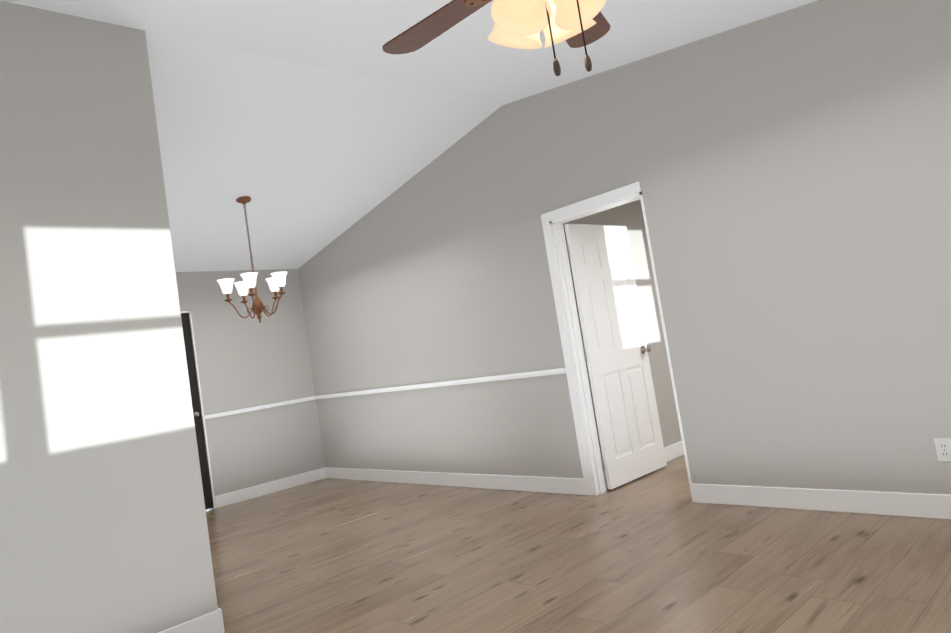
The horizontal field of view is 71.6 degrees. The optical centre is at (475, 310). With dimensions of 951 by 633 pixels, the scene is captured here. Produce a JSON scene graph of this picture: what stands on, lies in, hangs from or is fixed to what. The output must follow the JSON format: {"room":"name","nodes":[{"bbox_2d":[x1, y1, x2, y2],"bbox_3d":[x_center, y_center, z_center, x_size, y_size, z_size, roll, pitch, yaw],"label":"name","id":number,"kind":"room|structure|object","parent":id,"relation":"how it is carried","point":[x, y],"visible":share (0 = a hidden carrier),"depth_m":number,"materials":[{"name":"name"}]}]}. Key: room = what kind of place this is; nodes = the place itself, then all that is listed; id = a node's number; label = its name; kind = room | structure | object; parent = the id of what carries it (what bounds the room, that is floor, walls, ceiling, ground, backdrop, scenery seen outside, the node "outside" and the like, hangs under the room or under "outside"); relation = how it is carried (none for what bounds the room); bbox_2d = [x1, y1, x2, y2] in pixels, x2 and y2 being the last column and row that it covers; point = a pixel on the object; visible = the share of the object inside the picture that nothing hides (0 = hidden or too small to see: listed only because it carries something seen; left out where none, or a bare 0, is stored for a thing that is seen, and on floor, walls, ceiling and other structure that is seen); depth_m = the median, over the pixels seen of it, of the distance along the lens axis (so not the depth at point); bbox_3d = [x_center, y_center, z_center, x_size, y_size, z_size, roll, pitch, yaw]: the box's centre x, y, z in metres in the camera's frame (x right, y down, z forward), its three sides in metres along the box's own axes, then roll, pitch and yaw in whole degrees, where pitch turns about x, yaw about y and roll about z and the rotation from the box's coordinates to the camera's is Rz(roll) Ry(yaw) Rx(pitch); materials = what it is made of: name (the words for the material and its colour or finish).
{"room":"living room","nodes":[
{"label":"living room","id":0,"kind":"room"},
{"bbox_2d":[0,0,217,632],"bbox_3d":[-2.787,0.181,2.121,3.540,3.080,0.120,-5,-5,-43],"label":"wall","id":1,"kind":"structure","parent":0,"point":[103,524],"depth_m":3.00,"materials":[{"name":"paint"}]},
{"bbox_2d":[158,608,224,632],"bbox_3d":[-2.511,1.631,1.986,3.554,0.120,0.014,-5,-5,-43],"label":"baseboard","id":2,"kind":"structure","parent":1,"relation":"attached to","point":[212,622],"depth_m":3.14,"materials":[{"name":"white wood"}]},
{"bbox_2d":[175,269,324,504],"bbox_3d":[-2.889,0.800,6.780,2.880,2.469,0.120,-5,-5,-43],"label":"wall","id":3,"kind":"structure","parent":0,"point":[247,362],"depth_m":7.14,"materials":[{"name":"paint"}]},
{"bbox_2d":[181,313,212,509],"bbox_3d":[-3.109,1.041,6.491,0.793,2.000,0.175,-5,-5,-43],"label":"door","id":4,"kind":"structure","parent":3,"relation":"in","point":[202,454],"depth_m":6.72,"materials":[{"name":"black wood"}]},
{"bbox_2d":[181,311,215,508],"bbox_3d":[-3.122,1.041,6.511,0.820,2.030,0.122,-5,-5,-43],"label":"door frame","id":5,"kind":"structure","parent":3,"relation":"attached to","point":[190,317],"depth_m":6.75,"materials":[{"name":"white wood"}]},
{"bbox_2d":[204,396,313,418],"bbox_3d":[-2.314,1.049,7.168,1.250,0.042,0.020,-5,-5,-43],"label":"trim","id":6,"kind":"structure","parent":3,"relation":"attached to","point":[232,412],"depth_m":7.13,"materials":[{"name":"white wood"}]},
{"bbox_2d":[215,468,325,507],"bbox_3d":[-2.184,1.903,7.117,1.250,0.120,0.014,-5,-5,-43],"label":"baseboard","id":7,"kind":"structure","parent":3,"relation":"attached to","point":[241,495],"depth_m":7.08,"materials":[{"name":"white wood"}]},
{"bbox_2d":[1,0,817,271],"bbox_3d":[-0.630,-1.306,3.749,9.500,0.740,8.280,-5,-5,-43],"label":"ceiling","id":8,"kind":"structure","parent":0,"point":[311,128],"depth_m":4.37,"materials":[{"name":"paint"}]},
{"bbox_2d":[217,196,287,322],"bbox_3d":[-1.894,-0.418,5.553,0.572,1.070,0.555,-5,-5,-43],"label":"chandelier","id":9,"kind":"object","parent":8,"relation":"hanging from","point":[276,281],"visible":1,"depth_m":5.48,"materials":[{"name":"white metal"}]},
{"bbox_2d":[382,0,609,75],"bbox_3d":[0.132,-1.067,1.951,1.263,0.883,1.234,-5,-5,-43],"label":"ceiling fan","id":10,"kind":"object","parent":8,"relation":"hanging from","point":[521,24],"visible":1,"depth_m":1.95,"materials":[{"name":"brown metal"}]},
{"bbox_2d":[206,455,950,632],"bbox_3d":[-0.199,1.485,3.574,9.500,0.100,8.280,-5,-5,-43],"label":"floor","id":11,"kind":"structure","parent":0,"point":[658,551],"depth_m":3.42,"materials":[{"name":"brown wood"}]},
{"bbox_2d":[563,199,681,471],"bbox_3d":[1.658,-0.243,6.023,2.790,3.047,0.120,-5,-5,-43],"label":"wall","id":12,"kind":"structure","parent":0,"point":[629,216],"depth_m":5.68,"materials":[{"name":"paint"}]},
{"bbox_2d":[604,441,683,487],"bbox_3d":[1.930,1.190,5.887,2.800,0.120,0.014,-5,-5,-43],"label":"baseboard","id":13,"kind":"structure","parent":12,"relation":"attached to","point":[673,451],"depth_m":5.66,"materials":[{"name":"white wood"}]},
{"bbox_2d":[298,0,950,494],"bbox_3d":[0.779,-0.199,4.835,0.120,3.080,8.180,-5,-5,-43],"label":"wall","id":14,"kind":"structure","parent":0,"point":[790,170],"depth_m":4.01,"materials":[{"name":"paint"}]},
{"bbox_2d":[314,368,565,399],"bbox_3d":[-0.593,0.726,6.261,0.026,0.042,3.750,-5,-5,-43],"label":"trim","id":15,"kind":"structure","parent":14,"relation":"attached to","point":[486,379],"depth_m":5.83,"materials":[{"name":"white wood"}]},
{"bbox_2d":[322,467,585,494],"bbox_3d":[-0.457,1.579,6.211,0.017,0.120,3.750,-5,-5,-43],"label":"baseboard","id":16,"kind":"structure","parent":14,"relation":"attached to","point":[575,486],"depth_m":5.77,"materials":[{"name":"white wood"}]},
{"bbox_2d":[564,224,666,489],"bbox_3d":[1.116,0.307,5.196,0.789,2.000,0.175,-5,-5,-43],"label":"door","id":17,"kind":"structure","parent":14,"relation":"in","point":[617,350],"depth_m":5.15,"materials":[{"name":"white wood"}]},
{"bbox_2d":[541,181,693,501],"bbox_3d":[1.022,0.242,4.624,0.156,2.110,0.940,-5,-5,-43],"label":"door frame","id":18,"kind":"structure","parent":14,"relation":"attached to","point":[553,221],"depth_m":4.86,"materials":[{"name":"white wood"}]},
{"bbox_2d":[691,483,950,519],"bbox_3d":[2.491,0.925,3.052,0.014,0.120,3.250,-5,-5,-43],"label":"baseboard","id":19,"kind":"structure","parent":14,"relation":"attached to","point":[923,505],"depth_m":3.62,"materials":[{"name":"white wood"}]},
{"bbox_2d":[934,438,950,461],"bbox_3d":[2.298,0.683,3.233,0.009,0.115,0.070,-5,-5,-43],"label":"outlet","id":20,"kind":"object","parent":14,"relation":"attached to","point":[943,448],"visible":1,"depth_m":3.23,"materials":[{"name":"white plastic"}]}
]}

